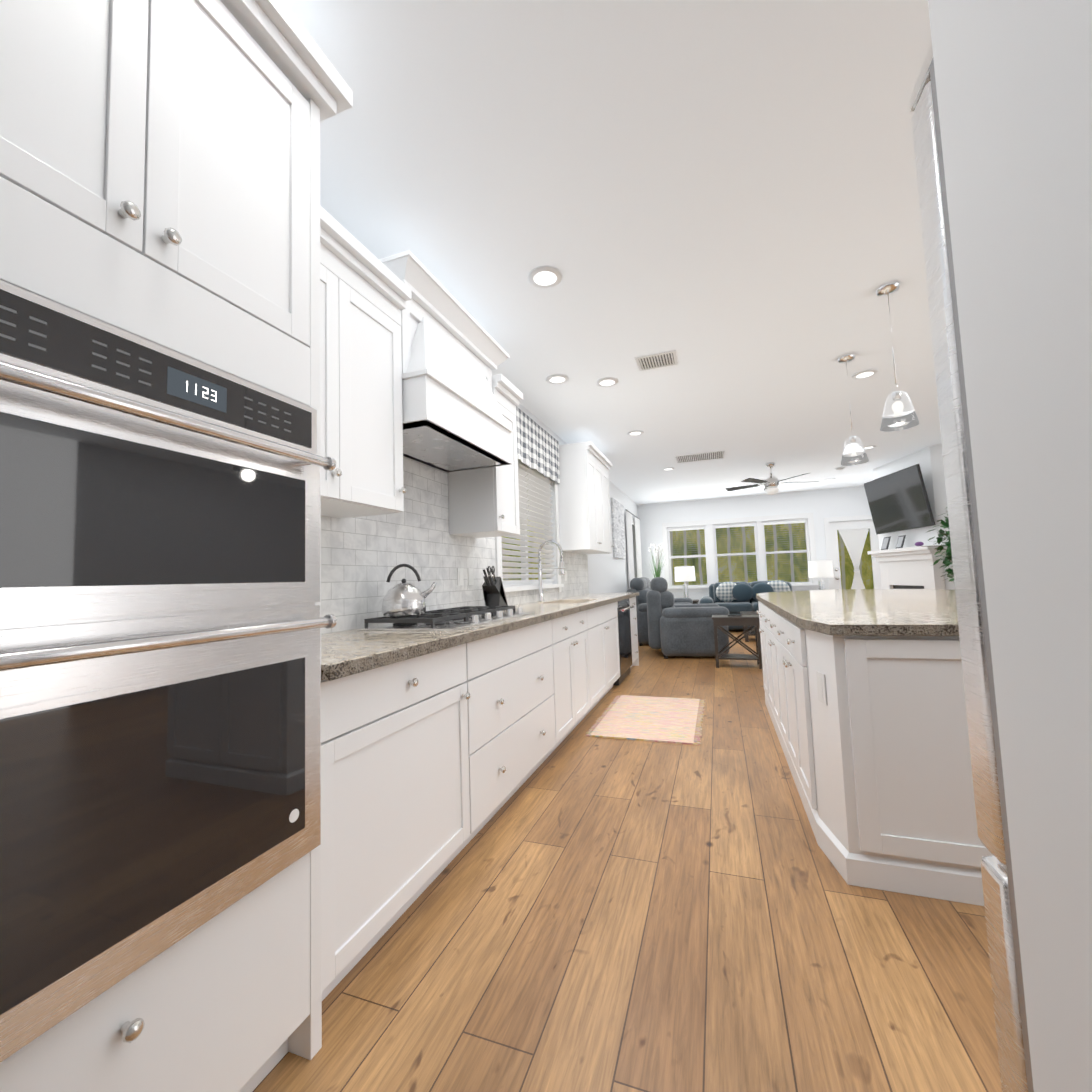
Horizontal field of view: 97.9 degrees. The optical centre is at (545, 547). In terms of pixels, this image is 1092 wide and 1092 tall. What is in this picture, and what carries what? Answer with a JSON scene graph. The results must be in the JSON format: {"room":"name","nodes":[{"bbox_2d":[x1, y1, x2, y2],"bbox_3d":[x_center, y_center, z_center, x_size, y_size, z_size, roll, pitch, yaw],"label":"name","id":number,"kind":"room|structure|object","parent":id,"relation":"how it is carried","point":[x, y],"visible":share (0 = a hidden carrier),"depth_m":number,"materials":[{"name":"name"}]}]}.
{"room":"kitchen and living room","nodes":[
{"label":"kitchen and living room","id":0,"kind":"room"},
{"bbox_2d":[513,402,637,592],"bbox_3d":[-0.139,0.067,4.579,0.120,2.740,13.240,-3,-4,20],"label":"wall","id":1,"kind":"structure","parent":0,"point":[608,573],"depth_m":7.44,"materials":[{"name":"white paint"}]},
{"bbox_2d":[320,226,355,509],"bbox_3d":[-0.971,-0.640,1.650,0.341,0.945,0.432,-3,-4,20],"label":"upper cabinet","id":2,"kind":"object","parent":1,"relation":"attached to","point":[337,263],"depth_m":1.74,"materials":[{"name":"white wood"}]},
{"bbox_2d":[321,258,406,517],"bbox_3d":[-0.864,-0.623,1.947,0.341,0.945,0.432,-3,-4,20],"label":"upper cabinet","id":3,"kind":"object","parent":1,"relation":"attached to","point":[365,294],"depth_m":1.95,"materials":[{"name":"white wood"}]},
{"bbox_2d":[379,250,512,471],"bbox_3d":[-0.585,-0.876,2.586,0.467,0.733,1.058,-3,-4,20],"label":"range hood","id":4,"kind":"object","parent":1,"relation":"attached to","point":[455,354],"visible":0.65,"depth_m":2.37,"materials":[{"name":"white wood"}]},
{"bbox_2d":[321,456,588,633],"bbox_3d":[-0.326,-0.079,3.889,0.006,1.150,5.160,-3,-4,20],"label":"backsplash","id":5,"kind":"structure","parent":1,"relation":"attached to","point":[362,557],"depth_m":2.69,"materials":[{"name":"tile"}]},
{"bbox_2d":[457,568,463,585],"bbox_3d":[-0.566,0.197,3.151,0.006,0.115,0.072,-3,-4,20],"label":"outlet","id":6,"kind":"object","parent":5,"relation":"attached to","point":[460,580],"depth_m":3.14,"materials":[{"name":"white plastic"}]},
{"bbox_2d":[468,568,473,584],"bbox_3d":[-0.519,0.204,3.282,0.006,0.115,0.072,-3,-4,20],"label":"outlet","id":7,"kind":"object","parent":5,"relation":"attached to","point":[470,570],"depth_m":3.28,"materials":[{"name":"white plastic"}]},
{"bbox_2d":[448,378,519,537],"bbox_3d":[-0.415,-0.553,3.194,0.341,0.945,0.358,-3,-4,20],"label":"upper cabinet","id":8,"kind":"object","parent":1,"relation":"attached to","point":[483,502],"depth_m":3.04,"materials":[{"name":"white wood"}]},
{"bbox_2d":[503,492,551,586],"bbox_3d":[-0.217,-0.329,4.470,0.050,1.380,1.400,-3,-4,20],"label":"window","id":9,"kind":"structure","parent":1,"relation":"in","point":[512,585],"depth_m":4.43,"materials":[{"name":"white"}]},
{"bbox_2d":[501,459,554,584],"bbox_3d":[-0.171,-0.328,4.454,0.037,1.333,1.376,-3,-4,20],"label":"window blind","id":10,"kind":"object","parent":9,"relation":"attached to","point":[537,495],"visible":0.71,"depth_m":4.52,"materials":[{"name":"white"}]},
{"bbox_2d":[495,481,563,591],"bbox_3d":[-0.120,-0.335,4.436,0.044,1.550,1.570,-3,-4,20],"label":"window frame","id":11,"kind":"structure","parent":1,"relation":"in","point":[498,554],"depth_m":4.55,"materials":[{"name":"white wood"}]},
{"bbox_2d":[516,406,559,483],"bbox_3d":[-0.130,-0.965,4.475,0.033,0.487,1.600,-3,-4,20],"label":"valance","id":12,"kind":"object","parent":11,"relation":"attached to","point":[537,447],"visible":0.71,"depth_m":4.59,"materials":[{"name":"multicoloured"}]},
{"bbox_2d":[558,442,607,553],"bbox_3d":[0.431,-0.509,5.559,0.341,1.125,0.806,-3,-4,20],"label":"upper cabinet","id":13,"kind":"object","parent":1,"relation":"attached to","point":[582,504],"depth_m":5.21,"materials":[{"name":"white wood"}]},
{"bbox_2d":[604,462,611,552],"bbox_3d":[0.601,-0.483,6.031,0.341,1.125,0.432,-3,-4,20],"label":"upper cabinet","id":14,"kind":"object","parent":1,"relation":"attached to","point":[606,476],"depth_m":6.08,"materials":[{"name":"white wood"}]},
{"bbox_2d":[611,498,625,558],"bbox_3d":[1.285,-0.301,8.398,0.034,1.000,1.000,-3,-4,20],"label":"picture","id":15,"kind":"object","parent":1,"relation":"attached to","point":[618,528],"visible":1,"depth_m":8.26},
{"bbox_2d":[625,517,636,586],"bbox_3d":[1.765,0.198,9.687,0.018,1.520,1.170,-3,-4,20],"label":"window","id":16,"kind":"structure","parent":1,"relation":"in","point":[633,523],"depth_m":9.17,"materials":[{"name":"white"}]},
{"bbox_2d":[625,509,641,588],"bbox_3d":[1.823,0.508,9.649,0.036,2.362,1.640,-3,-4,20],"label":"door frame","id":17,"kind":"structure","parent":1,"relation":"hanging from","point":[630,545],"depth_m":9.32,"materials":[{"name":"white wood"}]},
{"bbox_2d":[284,0,940,504],"bbox_3d":[2.692,-1.493,3.648,6.240,0.050,13.240,-3,-4,20],"label":"ceiling","id":18,"kind":"structure","parent":0,"point":[720,198],"depth_m":2.07,"materials":[{"name":"white paint"}]},
{"bbox_2d":[528,266,561,288],"bbox_3d":[-0.004,-1.445,2.551,0.184,0.012,0.184,-3,-4,20],"label":"recessed light","id":19,"kind":"object","parent":18,"relation":"in","point":[544,277],"visible":1,"depth_m":2.54,"materials":[{"name":"white plastic"}]},
{"bbox_2d":[546,374,568,383],"bbox_3d":[0.093,-1.359,3.853,0.184,0.012,0.184,-3,-4,20],"label":"recessed light","id":20,"kind":"object","parent":18,"relation":"in","point":[557,379],"visible":1,"depth_m":3.84,"materials":[{"name":"white plastic"}]},
{"bbox_2d":[596,377,617,386],"bbox_3d":[0.509,-1.366,3.948,0.184,0.012,0.184,-3,-4,20],"label":"recessed light","id":21,"kind":"object","parent":18,"relation":"in","point":[607,382],"visible":1,"depth_m":3.94,"materials":[{"name":"white plastic"}]},
{"bbox_2d":[627,430,643,435],"bbox_3d":[1.010,-1.286,5.370,0.184,0.012,0.184,-3,-4,20],"label":"recessed light","id":22,"kind":"object","parent":18,"relation":"in","point":[635,433],"visible":0.94,"depth_m":5.36,"materials":[{"name":"white plastic"}]},
{"bbox_2d":[634,350,678,371],"bbox_3d":[0.837,-1.404,3.593,0.300,0.008,0.250,-3,-4,20],"label":"ceiling vent","id":23,"kind":"object","parent":18,"relation":"in","point":[657,360],"visible":0.98,"depth_m":3.58,"materials":[{"name":"white metal"}]},
{"bbox_2d":[662,467,674,470],"bbox_3d":[1.860,-1.187,7.230,0.184,0.012,0.184,-3,-4,20],"label":"recessed light","id":24,"kind":"object","parent":18,"relation":"in","point":[668,468],"visible":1,"depth_m":7.19,"materials":[{"name":"white"}]},
{"bbox_2d":[674,450,724,463],"bbox_3d":[2.129,-1.243,6.577,0.650,0.008,0.450,-3,-4,20],"label":"ceiling vent","id":25,"kind":"object","parent":18,"relation":"in","point":[705,456],"visible":0.98,"depth_m":6.57,"materials":[{"name":"white metal"}]},
{"bbox_2d":[725,462,818,494],"bbox_3d":[3.383,-1.016,7.141,1.298,0.470,1.241,-3,-4,20],"label":"ceiling fan","id":26,"kind":"object","parent":18,"relation":"hanging from","point":[771,484],"visible":1,"depth_m":7.04,"materials":[{"name":"silver metal"}]},
{"bbox_2d":[837,353,868,465],"bbox_3d":[2.311,-1.044,3.611,0.184,0.824,0.184,-3,-4,20],"label":"pendant light","id":27,"kind":"object","parent":18,"relation":"hanging from","point":[854,452],"visible":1,"depth_m":3.57,"materials":[{"name":"clear glass"}]},
{"bbox_2d":[852,369,877,378],"bbox_3d":[2.659,-1.439,3.966,0.184,0.012,0.184,-3,-4,20],"label":"recessed light","id":28,"kind":"object","parent":18,"relation":"in","point":[863,374],"visible":0.98,"depth_m":3.95,"materials":[{"name":"white plastic"}]},
{"bbox_2d":[864,445,875,448],"bbox_3d":[4.306,-1.331,6.358,0.184,0.012,0.184,-3,-4,20],"label":"recessed light","id":29,"kind":"object","parent":18,"relation":"in","point":[870,446],"visible":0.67,"depth_m":6.30,"materials":[{"name":"white"}]},
{"bbox_2d":[875,281,919,431],"bbox_3d":[1.993,-1.093,2.728,0.184,0.824,0.184,-3,-4,20],"label":"pendant light","id":30,"kind":"object","parent":18,"relation":"hanging from","point":[899,413],"visible":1,"depth_m":2.69,"materials":[{"name":"clear glass"}]},
{"bbox_2d":[252,629,1001,1091],"bbox_3d":[2.787,1.289,3.457,6.240,0.050,13.240,-3,-4,20],"label":"floor","id":31,"kind":"structure","parent":0,"point":[582,913],"depth_m":1.41,"materials":[{"name":"brown wood"}]},
{"bbox_2d":[0,0,352,1091],"bbox_3d":[-0.991,-0.051,0.976,0.692,2.540,0.900,-3,-4,20],"label":"tall cabinet","id":32,"kind":"object","parent":31,"relation":"on","point":[158,172],"visible":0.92,"depth_m":0.94,"materials":[{"name":"white wood"}]},
{"bbox_2d":[0,280,336,1062],"bbox_3d":[-0.955,0.179,0.928,0.682,1.099,0.772,-3,-4,20],"label":"wall oven","id":33,"kind":"object","parent":32,"relation":"in","point":[162,622],"visible":1,"depth_m":0.81,"materials":[{"name":"silver metal"}]},
{"bbox_2d":[321,642,476,1000],"bbox_3d":[-0.734,0.821,1.671,0.612,0.878,0.783,-3,-4,20],"label":"base cabinet","id":34,"kind":"object","parent":31,"relation":"on","point":[431,763],"depth_m":1.48,"materials":[{"name":"white wood"}]},
{"bbox_2d":[321,592,638,680],"bbox_3d":[0.010,0.477,3.747,0.657,0.041,5.152,-3,-4,20],"label":"countertop","id":35,"kind":"structure","parent":34,"relation":"on","point":[345,653],"depth_m":1.81,"materials":[{"name":"stone"}]},
{"bbox_2d":[356,606,534,630],"bbox_3d":[-0.460,0.361,2.497,0.490,0.048,0.950,-3,-4,20],"label":"cooktop","id":36,"kind":"object","parent":35,"relation":"in","point":[451,619],"visible":0.98,"depth_m":2.24,"materials":[{"name":"silver metal"}]},
{"bbox_2d":[382,564,435,616],"bbox_3d":[-0.668,0.202,2.266,0.225,0.248,0.204,-3,-4,20],"label":"kettle","id":37,"kind":"object","parent":36,"relation":"on","point":[403,599],"visible":1,"depth_m":2.20,"materials":[{"name":"silver metal"}]},
{"bbox_2d":[482,566,507,605],"bbox_3d":[-0.364,0.287,3.338,0.104,0.303,0.262,-3,-4,20],"label":"knife block","id":38,"kind":"object","parent":35,"relation":"on","point":[493,591],"visible":1,"depth_m":3.31,"materials":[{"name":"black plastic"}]},
{"bbox_2d":[538,540,564,601],"bbox_3d":[0.057,0.214,4.358,0.270,0.560,0.143,-3,-4,20],"label":"faucet","id":39,"kind":"object","parent":35,"relation":"on","point":[561,567],"visible":1,"depth_m":4.32,"materials":[{"name":"silver metal"}]},
{"bbox_2d":[473,618,560,832],"bbox_3d":[-0.418,0.871,2.547,0.612,0.878,1.203,-3,-4,20],"label":"base cabinet","id":40,"kind":"object","parent":31,"relation":"on","point":[517,673],"depth_m":2.36,"materials":[{"name":"white wood"}]},
{"bbox_2d":[557,609,592,741],"bbox_3d":[-0.083,0.923,3.480,0.612,0.878,0.908,-3,-4,20],"label":"base cabinet","id":41,"kind":"object","parent":31,"relation":"on","point":[574,631],"depth_m":3.41,"materials":[{"name":"white wood"}]},
{"bbox_2d":[593,620,619,707],"bbox_3d":[0.250,1.083,4.385,0.612,0.660,1.286,-3,-4,20],"label":"base cabinet","id":42,"kind":"object","parent":31,"relation":"on","point":[606,659],"depth_m":4.28,"materials":[{"name":"white wood"}]},
{"bbox_2d":[589,596,638,667],"bbox_3d":[0.787,1.060,5.896,0.612,0.878,0.493,-3,-4,20],"label":"base cabinet","id":43,"kind":"object","parent":31,"relation":"on","point":[609,611],"depth_m":5.61,"materials":[{"name":"white wood"}]},
{"bbox_2d":[613,598,634,684],"bbox_3d":[0.634,1.021,5.313,0.636,0.862,0.698,-3,-4,20],"label":"dishwasher","id":44,"kind":"object","parent":31,"relation":"on","point":[624,607],"visible":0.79,"depth_m":5.17,"materials":[{"name":"black metal"}]},
{"bbox_2d":[585,695,704,744],"bbox_3d":[0.841,1.348,3.805,0.800,0.011,1.183,-3,-4,20],"label":"rug","id":45,"kind":"object","parent":31,"relation":"on","point":[659,719],"visible":0.98,"depth_m":3.66,"materials":[{"name":"beige fabric"}]},
{"bbox_2d":[648,544,667,577],"bbox_3d":[2.376,0.824,10.006,0.560,1.802,0.626,-3,-4,20],"label":"plant","id":46,"kind":"object","parent":31,"relation":"on","point":[657,571],"visible":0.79,"depth_m":10.03,"materials":[{"name":"green plant"}]},
{"bbox_2d":[626,577,692,645],"bbox_3d":[2.076,1.082,8.489,1.070,1.100,1.960,-3,-4,17],"label":"loveseat","id":47,"kind":"object","parent":31,"relation":"on","point":[641,585],"visible":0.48,"depth_m":7.84,"materials":[{"name":"fabric"}]},
{"bbox_2d":[646,577,728,658],"bbox_3d":[1.994,0.968,6.785,1.070,1.100,0.980,-3,-4,12],"label":"recliner","id":48,"kind":"object","parent":31,"relation":"on","point":[680,629],"visible":0.81,"depth_m":6.33,"materials":[{"name":"grey fabric"}]},
{"bbox_2d":[712,615,761,668],"bbox_3d":[2.314,1.129,5.765,0.540,0.617,0.360,-3,-4,20],"label":"side table","id":49,"kind":"object","parent":31,"relation":"on","point":[720,621],"visible":0.94,"depth_m":5.66,"materials":[{"name":"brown wood"}]},
{"bbox_2d":[699,580,791,628],"bbox_3d":[4.010,1.143,9.294,1.900,0.957,0.940,-3,-4,20],"label":"sofa","id":50,"kind":"object","parent":31,"relation":"on","point":[735,598],"visible":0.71,"depth_m":9.16,"materials":[{"name":"fabric"}]},
{"bbox_2d":[740,611,758,641],"bbox_3d":[3.766,1.306,7.840,1.000,0.450,0.600,-3,-4,20],"label":"coffee table","id":51,"kind":"object","parent":31,"relation":"on","point":[752,633],"visible":0.23,"depth_m":7.79,"materials":[{"name":"grey wood"}]},
{"bbox_2d":[756,601,992,905],"bbox_3d":[1.895,0.804,2.732,1.066,0.878,2.546,-3,-4,20],"label":"kitchen island","id":52,"kind":"object","parent":31,"relation":"on","point":[876,749],"visible":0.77,"depth_m":1.68,"materials":[{"name":"white wood"}]},
{"bbox_2d":[816,671,826,704],"bbox_3d":[1.083,0.553,1.871,0.006,0.115,0.070,-3,-4,8],"label":"outlet","id":53,"kind":"object","parent":52,"relation":"attached to","point":[821,689],"visible":1,"depth_m":1.86,"materials":[{"name":"white plastic"}]},
{"bbox_2d":[756,589,958,635],"bbox_3d":[2.305,0.355,3.136,1.562,0.040,3.502,-3,-4,20],"label":"island countertop","id":54,"kind":"structure","parent":52,"relation":"on","point":[889,612],"depth_m":2.27,"materials":[{"name":"stone"}]},
{"bbox_2d":[868,545,946,588],"bbox_3d":[5.201,0.715,6.849,0.230,1.395,1.440,-2,-4,7],"label":"fireplace","id":55,"kind":"object","parent":31,"relation":"on","point":[909,568],"visible":0.54,"depth_m":6.70,"materials":[{"name":"white"}]},
{"bbox_2d":[881,536,890,549],"bbox_3d":[5.231,-0.056,7.319,0.078,0.200,0.161,-2,-4,8],"label":"framed picture","id":56,"kind":"object","parent":55,"relation":"on","point":[886,540],"depth_m":7.30,"materials":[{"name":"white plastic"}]},
{"bbox_2d":[895,535,905,548],"bbox_3d":[5.184,-0.075,6.952,0.078,0.190,0.151,-2,-4,8],"label":"framed picture","id":57,"kind":"object","parent":55,"relation":"on","point":[899,544],"depth_m":6.93,"materials":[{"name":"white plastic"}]},
{"bbox_2d":[915,542,923,545],"bbox_3d":[5.121,-0.042,6.524,0.089,0.067,0.128,-3,-4,17],"label":"bowl","id":58,"kind":"object","parent":55,"relation":"on","point":[917,543],"depth_m":6.49,"materials":[{"name":"purple plastic"}]},
{"bbox_2d":[921,507,953,582],"bbox_3d":[4.961,0.322,5.275,1.195,1.979,1.084,-3,-4,20],"label":"ficus tree","id":59,"kind":"object","parent":31,"relation":"on","point":[947,558],"visible":0.02,"depth_m":5.51,"materials":[{"name":"green plant"}]},
{"bbox_2d":[909,43,1033,1091],"bbox_3d":[0.858,0.203,0.092,0.940,1.785,0.916,-3,-4,20],"label":"refrigerator","id":60,"kind":"object","parent":31,"relation":"on","point":[1002,928],"visible":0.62,"depth_m":0.59,"materials":[{"name":"silver metal"}]},
{"bbox_3d":[2.889,1.392,9.747,0.500,0.600,0.500,-3,-4,20],"label":"end table","id":61,"kind":"object","parent":31,"relation":"on","visible":0},
{"bbox_2d":[675,566,694,597],"bbox_3d":[2.867,0.748,9.792,0.410,0.688,0.410,-3,-4,20],"label":"table lamp","id":62,"kind":"object","parent":61,"relation":"on","point":[685,573],"visible":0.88,"depth_m":9.65,"materials":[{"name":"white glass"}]},
{"bbox_3d":[5.212,1.255,8.919,0.500,0.600,0.500,-3,-4,20],"label":"end table","id":63,"kind":"object","parent":31,"relation":"on","visible":0},
{"bbox_2d":[808,561,833,589],"bbox_3d":[5.190,0.611,8.963,0.410,0.688,0.410,-3,-4,20],"label":"table lamp","id":64,"kind":"object","parent":63,"relation":"on","point":[820,569],"visible":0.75,"depth_m":8.83,"materials":[{"name":"white fabric"}]},
{"bbox_2d":[637,486,872,603],"bbox_3d":[4.366,0.280,9.928,4.740,2.740,0.120,-3,-4,20],"label":"wall","id":65,"kind":"structure","parent":0,"point":[820,504],"depth_m":9.96,"materials":[{"name":"white paint"}]},
{"bbox_2d":[667,525,709,587],"bbox_3d":[3.099,0.209,10.367,0.830,1.330,0.080,-3,-4,20],"label":"window","id":66,"kind":"structure","parent":65,"relation":"in","point":[698,527],"depth_m":10.36,"materials":[{"name":"white wood"}]},
{"bbox_2d":[713,522,759,581],"bbox_3d":[4.016,0.155,10.040,0.860,1.330,0.080,-3,-4,20],"label":"window","id":67,"kind":"structure","parent":65,"relation":"in","point":[743,524],"depth_m":10.03,"materials":[{"name":"white wood"}]},
{"bbox_2d":[662,513,871,591],"bbox_3d":[4.528,0.497,9.809,4.100,2.280,0.130,-3,-4,20],"label":"window","id":68,"kind":"structure","parent":65,"relation":"in","point":[788,521],"depth_m":9.80,"materials":[{"name":"white wood"}]},
{"bbox_2d":[829,520,881,589],"bbox_3d":[6.056,0.513,9.263,0.812,2.062,0.111,-3,-4,20],"label":"patio door","id":69,"kind":"structure","parent":65,"relation":"in","point":[874,540],"depth_m":9.35,"materials":[{"name":"white wood"}]},
{"bbox_2d":[837,527,869,588],"bbox_3d":[6.052,0.453,9.262,0.552,1.650,0.026,-3,-4,20],"label":"door curtain","id":70,"kind":"object","parent":69,"relation":"attached to","point":[854,539],"visible":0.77,"depth_m":9.28,"materials":[{"name":"white fabric"}]},
{"bbox_2d":[873,447,937,549],"bbox_3d":[5.454,0.048,7.090,0.515,2.740,1.600,-3,-4,20],"label":"wall","id":71,"kind":"structure","parent":0,"point":[921,458],"depth_m":6.74,"materials":[{"name":"white paint"}]},
{"bbox_2d":[864,464,934,534],"bbox_3d":[5.149,-0.656,6.944,0.238,0.835,1.320,-2,-4,7],"label":"wall-mounted tv","id":72,"kind":"object","parent":71,"relation":"attached to","point":[898,500],"visible":1,"depth_m":6.82,"materials":[{"name":"black plastic"}]},
{"bbox_2d":[929,444,954,589],"bbox_3d":[5.813,-0.084,5.356,0.240,2.740,2.263,0,-4,-25],"label":"wall","id":73,"kind":"structure","parent":0,"point":[938,478],"depth_m":6.30,"materials":[{"name":"white paint"}]},
{"bbox_2d":[928,0,1091,1091],"bbox_3d":[-0.049,-0.310,-0.860,0.050,2.740,2.800,-3,-4,20],"label":"wall","id":74,"kind":"structure","parent":0,"point":[1013,79],"depth_m":0.34,"materials":[{"name":"white paint"}]},
{"label":"outside","id":75,"kind":"structure","parent":0,"visible":0},
{"bbox_2d":[501,465,545,580],"bbox_3d":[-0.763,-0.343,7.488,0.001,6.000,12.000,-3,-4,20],"label":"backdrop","id":76,"kind":"structure","parent":75,"point":[507,579],"depth_m":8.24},
{"bbox_2d":[670,523,873,588],"bbox_3d":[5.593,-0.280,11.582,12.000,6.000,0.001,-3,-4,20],"label":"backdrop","id":77,"kind":"structure","parent":75,"point":[681,546],"depth_m":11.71,"materials":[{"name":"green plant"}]}
]}

